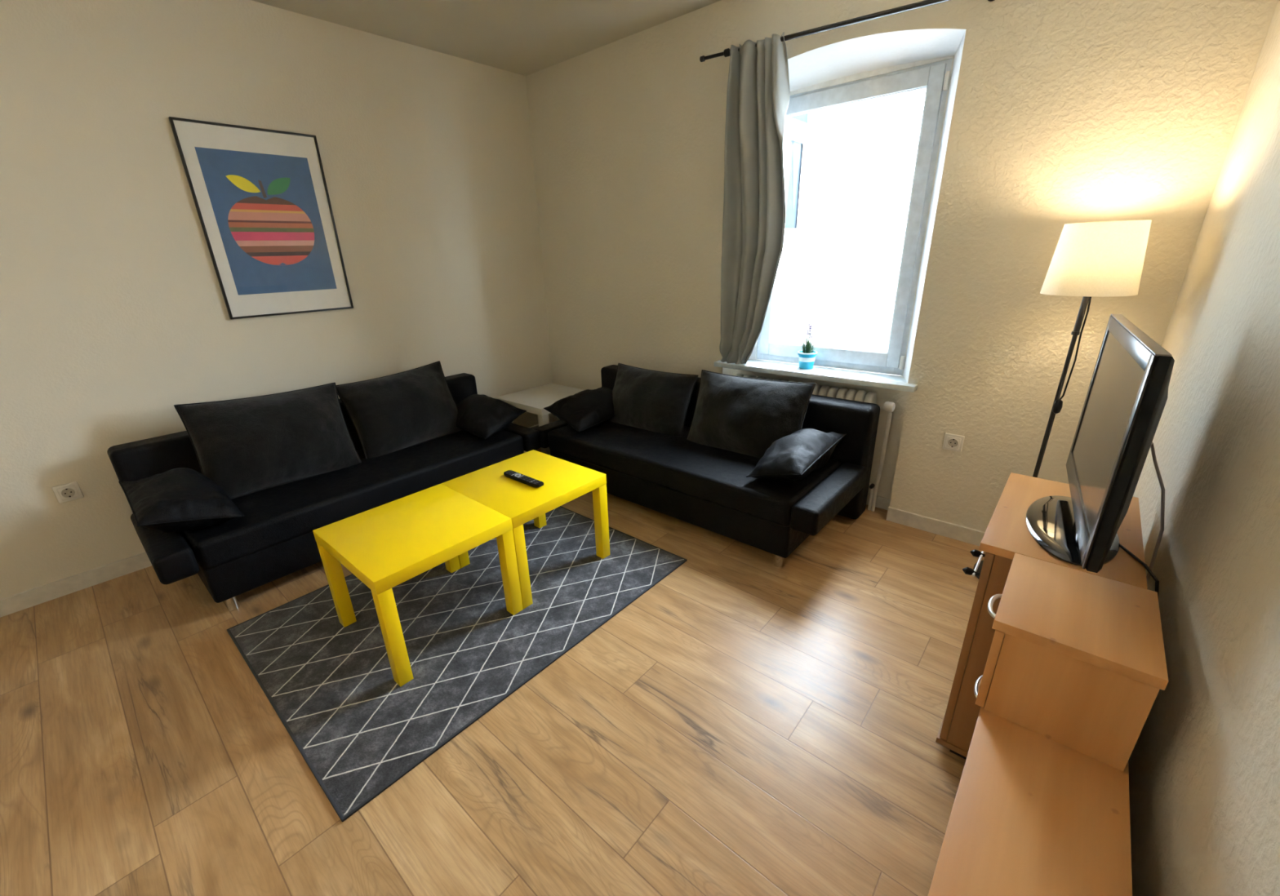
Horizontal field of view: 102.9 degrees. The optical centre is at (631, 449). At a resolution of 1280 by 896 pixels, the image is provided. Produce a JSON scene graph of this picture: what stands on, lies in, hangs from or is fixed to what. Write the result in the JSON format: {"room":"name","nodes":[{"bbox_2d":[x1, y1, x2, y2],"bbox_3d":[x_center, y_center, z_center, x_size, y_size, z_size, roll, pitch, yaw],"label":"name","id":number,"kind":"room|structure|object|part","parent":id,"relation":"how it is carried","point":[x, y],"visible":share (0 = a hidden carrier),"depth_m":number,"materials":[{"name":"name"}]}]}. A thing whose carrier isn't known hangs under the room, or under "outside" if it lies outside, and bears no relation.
{"room":"living room","nodes":[
{"label":"living room","id":0,"kind":"room"},
{"bbox_2d":[0,0,552,599],"bbox_3d":[-2.266,-0.790,2.565,0.120,2.644,4.820,16,27,38],"label":"wall","id":1,"kind":"structure","parent":0,"point":[114,316],"depth_m":2.50,"materials":[{"name":"paint"}]},
{"bbox_2d":[51,481,84,503],"bbox_3d":[-2.617,0.198,2.368,0.016,0.082,0.082,16,27,38],"label":"wall socket","id":2,"kind":"object","parent":1,"relation":"attached to","point":[72,491],"visible":1,"depth_m":2.36,"materials":[{"name":"plastic"}]},
{"bbox_2d":[168,116,353,319],"bbox_3d":[-1.918,-1.199,2.732,0.022,0.911,0.620,16,27,38],"label":"framed picture","id":3,"kind":"object","parent":1,"relation":"attached to","point":[261,198],"visible":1,"depth_m":2.70,"materials":[{"name":"blue paper"}]},
{"bbox_2d":[194,146,337,295],"bbox_3d":[-1.918,-1.200,2.729,0.001,0.680,0.489,16,27,38],"label":"print","id":4,"kind":"object","parent":3,"relation":"attached to","point":[264,207],"depth_m":2.71,"materials":[{"name":"blue paper"}]},
{"bbox_2d":[0,421,549,617],"bbox_3d":[-2.215,0.439,2.940,0.014,0.078,4.700,16,27,38],"label":"baseboard","id":5,"kind":"structure","parent":1,"relation":"attached to","point":[9,605],"depth_m":2.44,"materials":[{"name":"paint"}]},
{"bbox_2d":[250,0,720,75],"bbox_3d":[-0.702,-1.683,0.922,4.100,0.100,5.300,16,27,38],"label":"ceiling","id":6,"kind":"structure","parent":0,"point":[525,37],"depth_m":2.80,"materials":[{"name":"paint"}]},
{"bbox_2d":[0,447,986,895],"bbox_3d":[-0.689,0.944,1.878,4.150,0.200,5.130,16,27,38],"label":"floor","id":7,"kind":"structure","parent":0,"point":[746,725],"depth_m":1.59,"materials":[{"name":"brown wood"}]},
{"bbox_2d":[106,373,541,611],"bbox_3d":[-1.534,0.104,2.928,0.803,0.668,1.946,16,27,38],"label":"sofa","id":8,"kind":"object","parent":7,"relation":"on","point":[274,540],"visible":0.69,"depth_m":2.44,"materials":[{"name":"black leather"}]},
{"bbox_3d":[-2.073,0.406,2.255,0.651,0.124,0.125,16,27,38],"label":"armrest","id":9,"kind":"part","parent":8,"relation":"part of","materials":[{"name":"black leather"}]},
{"bbox_2d":[118,467,244,533],"bbox_3d":[-2.030,0.220,2.296,0.569,0.239,0.332,16,28,39],"label":"cushion","id":10,"kind":"object","parent":8,"relation":"on","point":[179,499],"visible":0.98,"depth_m":2.18,"materials":[{"name":"black leather"}]},
{"bbox_3d":[-1.788,0.681,2.281,0.042,0.071,0.042,16,27,38],"label":"leg","id":11,"kind":"part","parent":8,"relation":"part of","materials":[{"name":"silver metal"}]},
{"bbox_2d":[173,382,361,499],"bbox_3d":[-1.847,-0.057,2.660,0.701,0.486,0.314,-19,27,-38],"label":"cushion","id":12,"kind":"object","parent":8,"relation":"on","point":[246,446],"visible":0.91,"depth_m":2.56,"materials":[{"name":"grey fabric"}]},
{"bbox_3d":[-1.780,0.019,3.125,0.150,0.633,1.912,16,27,38],"label":"backrest","id":13,"kind":"part","parent":8,"relation":"part of","materials":[{"name":"black leather"}]},
{"bbox_3d":[-1.481,0.146,2.900,0.634,0.138,1.685,16,27,38],"label":"seat","id":14,"kind":"part","parent":8,"relation":"part of","materials":[{"name":"black leather"}]},
{"bbox_2d":[336,360,463,458],"bbox_3d":[-1.397,-0.250,3.155,0.702,0.474,0.304,-19,27,-38],"label":"cushion","id":15,"kind":"object","parent":8,"relation":"on","point":[392,413],"visible":0.98,"depth_m":3.04,"materials":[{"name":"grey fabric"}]},
{"bbox_2d":[456,394,526,439],"bbox_3d":[-1.006,-0.230,3.384,0.569,0.233,0.332,15,27,38],"label":"cushion","id":16,"kind":"object","parent":8,"relation":"on","point":[483,416],"visible":0.92,"depth_m":3.25,"materials":[{"name":"black leather"}]},
{"bbox_3d":[-0.878,-0.120,3.524,0.651,0.124,0.125,16,27,38],"label":"armrest","id":17,"kind":"part","parent":8,"relation":"part of","materials":[{"name":"black leather"}]},
{"bbox_2d":[226,506,687,822],"bbox_3d":[-0.717,0.654,2.343,1.214,0.008,1.629,16,27,38],"label":"rug","id":18,"kind":"object","parent":7,"relation":"on","point":[332,686],"visible":0.76,"depth_m":2.02,"materials":[{"name":"grey fabric"}]},
{"bbox_2d":[312,484,523,687],"bbox_3d":[-0.864,0.505,2.110,0.549,0.447,0.549,16,27,38],"label":"side table","id":19,"kind":"object","parent":18,"relation":"on","point":[388,545],"visible":1,"depth_m":1.98,"materials":[{"name":"yellow paint"}]},
{"bbox_3d":[-1.213,0.547,2.100,0.050,0.396,0.050,16,27,38],"label":"leg","id":20,"kind":"part","parent":19,"relation":"part of","materials":[{"name":"yellow paint"}]},
{"bbox_3d":[-0.839,0.653,1.791,0.050,0.396,0.050,16,27,38],"label":"leg","id":21,"kind":"part","parent":19,"relation":"part of","materials":[{"name":"yellow paint"}]},
{"bbox_3d":[-0.887,0.404,2.446,0.050,0.396,0.050,16,27,38],"label":"leg","id":22,"kind":"part","parent":19,"relation":"part of","materials":[{"name":"yellow paint"}]},
{"bbox_3d":[-0.512,0.509,2.138,0.050,0.396,0.050,16,27,38],"label":"leg","id":23,"kind":"part","parent":19,"relation":"part of","materials":[{"name":"yellow paint"}]},
{"bbox_2d":[440,449,609,608],"bbox_3d":[-0.503,0.346,2.493,0.549,0.447,0.549,16,27,38],"label":"side table","id":24,"kind":"object","parent":18,"relation":"on","point":[564,482],"visible":0.8,"depth_m":2.37,"materials":[{"name":"yellow paint"}]},
{"bbox_3d":[-0.852,0.388,2.483,0.050,0.396,0.050,16,27,38],"label":"leg","id":25,"kind":"part","parent":24,"relation":"part of","materials":[{"name":"yellow paint"}]},
{"bbox_3d":[-0.478,0.494,2.175,0.050,0.396,0.050,16,27,38],"label":"leg","id":26,"kind":"part","parent":24,"relation":"part of","materials":[{"name":"yellow paint"}]},
{"bbox_2d":[503,470,543,488],"bbox_3d":[-0.506,0.136,2.381,0.254,0.020,0.049,15,27,37],"label":"remote control","id":27,"kind":"object","parent":24,"relation":"on","point":[511,474],"visible":1,"depth_m":2.37,"materials":[{"name":"black plastic"}]},
{"bbox_3d":[-0.526,0.244,2.830,0.050,0.396,0.050,16,27,38],"label":"leg","id":28,"kind":"part","parent":24,"relation":"part of","materials":[{"name":"yellow paint"}]},
{"bbox_3d":[-0.151,0.350,2.521,0.050,0.396,0.050,16,27,38],"label":"leg","id":29,"kind":"part","parent":24,"relation":"part of","materials":[{"name":"yellow paint"}]},
{"bbox_2d":[494,382,583,455],"bbox_3d":[-0.645,-0.208,3.971,0.549,0.450,0.549,16,27,38],"label":"side table","id":30,"kind":"object","parent":7,"relation":"on","point":[533,400],"visible":0.36,"depth_m":3.83,"materials":[{"name":"white paint"}]},
{"bbox_3d":[-0.620,-0.060,3.652,0.050,0.400,0.050,16,27,38],"label":"leg","id":31,"kind":"part","parent":30,"relation":"part of","materials":[{"name":"white paint"}]},
{"bbox_3d":[-0.669,-0.310,4.307,0.050,0.400,0.050,16,27,38],"label":"leg","id":32,"kind":"part","parent":30,"relation":"part of","materials":[{"name":"white paint"}]},
{"bbox_2d":[533,364,879,567],"bbox_3d":[0.325,-0.015,3.077,1.946,0.668,0.803,16,27,38],"label":"sofa","id":33,"kind":"object","parent":7,"relation":"on","point":[708,488],"visible":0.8,"depth_m":2.67,"materials":[{"name":"black leather"}]},
{"bbox_3d":[-0.410,-0.165,3.599,0.125,0.124,0.651,16,27,38],"label":"armrest","id":34,"kind":"part","parent":33,"relation":"part of","materials":[{"name":"black leather"}]},
{"bbox_2d":[543,386,614,432],"bbox_3d":[-0.269,-0.280,3.465,0.332,0.233,0.569,16,28,39],"label":"cushion","id":35,"kind":"object","parent":33,"relation":"on","point":[588,409],"visible":0.77,"depth_m":3.33,"materials":[{"name":"black leather"}]},
{"bbox_2d":[610,363,698,435],"bbox_3d":[0.105,-0.319,3.341,0.668,0.402,0.268,13,25,34],"label":"cushion","id":36,"kind":"object","parent":33,"relation":"on","point":[653,401],"visible":0.9,"depth_m":3.22,"materials":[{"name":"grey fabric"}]},
{"bbox_3d":[0.284,0.032,3.040,1.685,0.138,0.634,16,27,38],"label":"seat","id":37,"kind":"part","parent":33,"relation":"part of","materials":[{"name":"black leather"}]},
{"bbox_3d":[0.539,-0.126,3.299,1.912,0.633,0.150,16,27,38],"label":"backrest","id":38,"kind":"part","parent":33,"relation":"part of","materials":[{"name":"black leather"}]},
{"bbox_2d":[686,369,816,458],"bbox_3d":[0.633,-0.186,2.870,0.705,0.438,0.284,15,26,37],"label":"cushion","id":39,"kind":"object","parent":33,"relation":"on","point":[744,415],"visible":0.8,"depth_m":2.77,"materials":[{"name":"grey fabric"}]},
{"bbox_3d":[0.708,0.527,2.464,0.042,0.071,0.042,16,27,38],"label":"leg","id":40,"kind":"part","parent":33,"relation":"part of","materials":[{"name":"brown wood"}]},
{"bbox_2d":[746,428,846,482],"bbox_3d":[0.832,0.023,2.554,0.274,0.227,0.568,15,27,38],"label":"cushion","id":41,"kind":"object","parent":33,"relation":"on","point":[791,458],"visible":1,"depth_m":2.43,"materials":[{"name":"black leather"}]},
{"bbox_3d":[0.963,0.223,2.467,0.125,0.124,0.651,16,27,38],"label":"armrest","id":42,"kind":"part","parent":33,"relation":"part of","materials":[{"name":"black leather"}]},
{"bbox_2d":[735,373,895,511],"bbox_3d":[1.047,-0.066,3.111,0.957,0.693,0.110,16,27,38],"label":"radiator","id":43,"kind":"object","parent":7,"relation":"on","point":[826,391],"visible":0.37,"depth_m":2.84,"materials":[{"name":"metal"}]},
{"bbox_2d":[928,635,1132,895],"bbox_3d":[0.614,0.910,0.883,0.259,0.492,1.312,16,27,38],"label":"base cabinet","id":44,"kind":"object","parent":7,"relation":"on","point":[1033,814],"visible":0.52,"depth_m":0.88,"materials":[{"name":"brown wood"}]},
{"bbox_3d":[0.856,0.581,1.249,0.029,0.010,0.106,16,27,38],"label":"door handle","id":45,"kind":"part","parent":44,"relation":"part of","materials":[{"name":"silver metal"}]},
{"bbox_2d":[975,553,1168,771],"bbox_3d":[0.923,0.428,1.108,0.272,0.228,0.316,16,27,38],"label":"cabinet","id":46,"kind":"object","parent":44,"relation":"on","point":[1081,666],"visible":1,"depth_m":1.00,"materials":[{"name":"brown wood"}]},
{"bbox_3d":[0.849,0.417,1.176,0.016,0.199,0.308,16,27,38],"label":"drawer","id":47,"kind":"part","parent":46,"relation":"part of","materials":[{"name":"brown wood"}]},
{"bbox_3d":[0.840,0.359,1.179,0.029,0.010,0.106,16,27,38],"label":"drawer handle","id":48,"kind":"part","parent":46,"relation":"part of","materials":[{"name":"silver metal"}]},
{"bbox_2d":[935,472,1147,759],"bbox_3d":[1.180,0.520,1.533,0.344,0.720,0.557,16,27,38],"label":"base cabinet","id":49,"kind":"object","parent":7,"relation":"on","point":[1006,534],"visible":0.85,"depth_m":1.37,"materials":[{"name":"brown wood"}]},
{"bbox_3d":[1.096,0.484,1.597,0.019,0.642,0.545,16,27,38],"label":"door","id":50,"kind":"part","parent":49,"relation":"part of","materials":[{"name":"brown wood"}]},
{"bbox_3d":[0.987,0.355,1.477,0.052,0.022,0.022,16,27,38],"label":"handle mount","id":51,"kind":"part","parent":49,"relation":"part of","materials":[{"name":"black plastic"}]},
{"bbox_3d":[1.065,0.320,1.561,0.052,0.022,0.022,16,27,38],"label":"handle mount","id":52,"kind":"part","parent":49,"relation":"part of","materials":[{"name":"black plastic"}]},
{"bbox_3d":[1.071,0.320,1.561,0.007,0.007,0.282,16,27,38],"label":"door handle","id":53,"kind":"part","parent":49,"relation":"part of","materials":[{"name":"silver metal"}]},
{"bbox_2d":[1025,314,1174,573],"bbox_3d":[1.145,-0.033,1.252,0.189,0.515,0.666,13,25,34],"label":"television","id":54,"kind":"object","parent":49,"relation":"on","point":[1125,402],"visible":1,"depth_m":1.12,"materials":[{"name":"black plastic"}]},
{"bbox_3d":[1.163,-0.055,1.228,0.056,0.452,0.666,13,25,34],"label":"tv casing","id":55,"kind":"part","parent":54,"relation":"part of","materials":[{"name":"black plastic"}]},
{"bbox_2d":[1119,543,1159,597],"bbox_3d":[1.186,0.555,1.299,0.024,0.781,0.253,3,22,14],"label":"cable","id":56,"kind":"object","parent":54,"relation":"attached to","point":[1157,581],"visible":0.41,"depth_m":1.16,"materials":[{"name":"black plastic"}]},
{"bbox_3d":[1.140,-0.270,1.158,0.021,0.004,0.666,13,25,34],"label":"edge trim","id":57,"kind":"part","parent":54,"relation":"part of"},
{"bbox_2d":[1146,442,1164,586],"bbox_3d":[1.306,0.441,1.381,0.064,0.928,0.159,0,21,6],"label":"cable","id":58,"kind":"object","parent":54,"relation":"attached to","point":[1152,447],"visible":0.49,"depth_m":1.27,"materials":[{"name":"black plastic"}]},
{"bbox_2d":[973,220,1151,578],"bbox_3d":[1.687,-0.106,2.054,0.274,1.483,0.274,16,27,38],"label":"floor lamp","id":59,"kind":"object","parent":7,"relation":"on","point":[1106,259],"visible":0.74,"depth_m":1.76,"materials":[{"name":"white fabric"}]},
{"bbox_2d":[1052,399,1062,413],"bbox_3d":[1.685,-0.171,2.020,0.030,0.060,0.030,16,27,38],"label":"switch","id":60,"kind":"object","parent":59,"relation":"attached to","point":[1057,406],"depth_m":2.01,"materials":[{"name":"black plastic"}]},
{"bbox_3d":[1.696,-0.010,2.088,0.015,1.220,0.033,-6,21,-10],"label":"lamp cord","id":61,"kind":"part","parent":59,"relation":"part of","materials":[{"name":"black plastic"}]},
{"bbox_3d":[1.667,-0.686,1.832,0.274,0.240,0.274,16,27,38],"label":"lamp shade","id":62,"kind":"part","parent":59,"relation":"part of","materials":[{"name":"fabric"}]},
{"bbox_2d":[785,139,801,212],"bbox_3d":[1.066,-1.978,3.755,0.001,0.600,0.740,16,27,38],"label":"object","id":63,"kind":"object","parent":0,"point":[795,147],"depth_m":3.90,"materials":[{"name":"white"}]},
{"bbox_2d":[525,0,1278,532],"bbox_3d":[0.759,-1.099,3.103,3.641,2.644,0.320,16,27,38],"label":"wall","id":64,"kind":"structure","parent":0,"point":[1057,113],"depth_m":2.33,"materials":[{"name":"paint"}]},
{"bbox_2d":[714,58,952,392],"bbox_3d":[1.022,-1.123,2.719,1.161,1.455,0.267,16,27,38],"label":"window","id":65,"kind":"structure","parent":64,"relation":"attached to","point":[933,77],"depth_m":2.60,"materials":[{"name":"plastic"}]},
{"bbox_2d":[797,322,821,369],"bbox_3d":[1.015,-0.597,2.930,0.138,0.261,0.131,8,23,25],"label":"potted plant","id":66,"kind":"object","parent":65,"relation":"on","point":[806,357],"visible":1,"depth_m":2.92,"materials":[{"name":"green plant"}]},
{"bbox_3d":[1.016,-0.521,2.966,0.105,0.094,0.105,16,27,38],"label":"pot","id":67,"kind":"part","parent":66,"relation":"part of","materials":[{"name":"teal ceramic"}]},
{"bbox_3d":[1.010,-0.690,2.908,0.026,0.070,0.025,16,27,38],"label":"lavender flower","id":68,"kind":"part","parent":66,"relation":"part of","materials":[{"name":"purple plant"}]},
{"bbox_3d":[1.018,-0.669,2.897,0.026,0.070,0.025,16,27,38],"label":"lavender flower","id":69,"kind":"part","parent":66,"relation":"part of","materials":[{"name":"purple plant"}]},
{"bbox_3d":[1.027,-0.451,2.954,1.161,0.030,0.212,16,27,38],"label":"sill","id":70,"kind":"part","parent":65,"relation":"part of","materials":[{"name":"stone"}]},
{"bbox_2d":[699,0,994,62],"bbox_3d":[0.931,-1.907,2.307,1.439,0.096,0.097,16,27,38],"label":"curtain rod","id":71,"kind":"object","parent":64,"relation":"attached to","point":[726,53],"visible":0.73,"depth_m":2.23,"materials":[{"name":"black metal"}]},
{"bbox_2d":[719,31,790,364],"bbox_3d":[0.657,-1.266,2.799,0.399,1.623,0.152,16,27,38],"label":"curtain","id":72,"kind":"object","parent":71,"relation":"hanging from","point":[758,91],"visible":1,"depth_m":2.73,"materials":[{"name":"grey fabric"}]},
{"bbox_2d":[866,493,890,510],"bbox_3d":[1.092,0.206,3.267,1.095,0.070,0.012,16,27,38],"label":"baseboard","id":73,"kind":"structure","parent":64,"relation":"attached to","point":[882,503],"depth_m":2.96,"materials":[{"name":"paint"}]},
{"bbox_2d":[886,506,985,546],"bbox_3d":[1.743,0.444,2.578,0.848,0.078,0.015,16,27,38],"label":"baseboard","id":74,"kind":"structure","parent":64,"relation":"attached to","point":[948,530],"depth_m":2.69,"materials":[{"name":"paint"}]},
{"bbox_2d":[942,433,964,452],"bbox_3d":[1.589,-0.035,2.523,0.082,0.082,0.016,16,27,38],"label":"wall socket","id":75,"kind":"object","parent":64,"relation":"attached to","point":[954,442],"visible":1,"depth_m":2.52,"materials":[{"name":"plastic"}]},
{"bbox_2d":[1128,0,1279,895],"bbox_3d":[0.565,0.060,0.100,0.122,2.644,5.200,15,26,37],"label":"wall","id":76,"kind":"structure","parent":0,"point":[1204,761],"depth_m":1.01,"materials":[{"name":"beige paint"}]},
{"label":"outside","id":77,"kind":"structure","parent":0,"visible":0},
{"bbox_3d":[11.929,0.585,10.505,36.000,0.100,23.680,16,27,38],"label":"ground","id":78,"kind":"structure","parent":77,"visible":0},
{"bbox_2d":[773,90,919,351],"bbox_3d":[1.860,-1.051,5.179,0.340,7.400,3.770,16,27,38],"label":"window pane","id":79,"kind":"object","parent":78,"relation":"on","point":[846,167],"visible":0.34,"depth_m":4.74,"materials":[{"name":"clear glass"}]},
{"bbox_2d":[882,271,898,351],"bbox_3d":[7.820,-0.184,6.865,22.000,4.200,0.300,16,27,38],"label":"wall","id":80,"kind":"structure","parent":78,"relation":"on","point":[895,275],"depth_m":8.86,"materials":[{"name":"white paint"}]}
]}

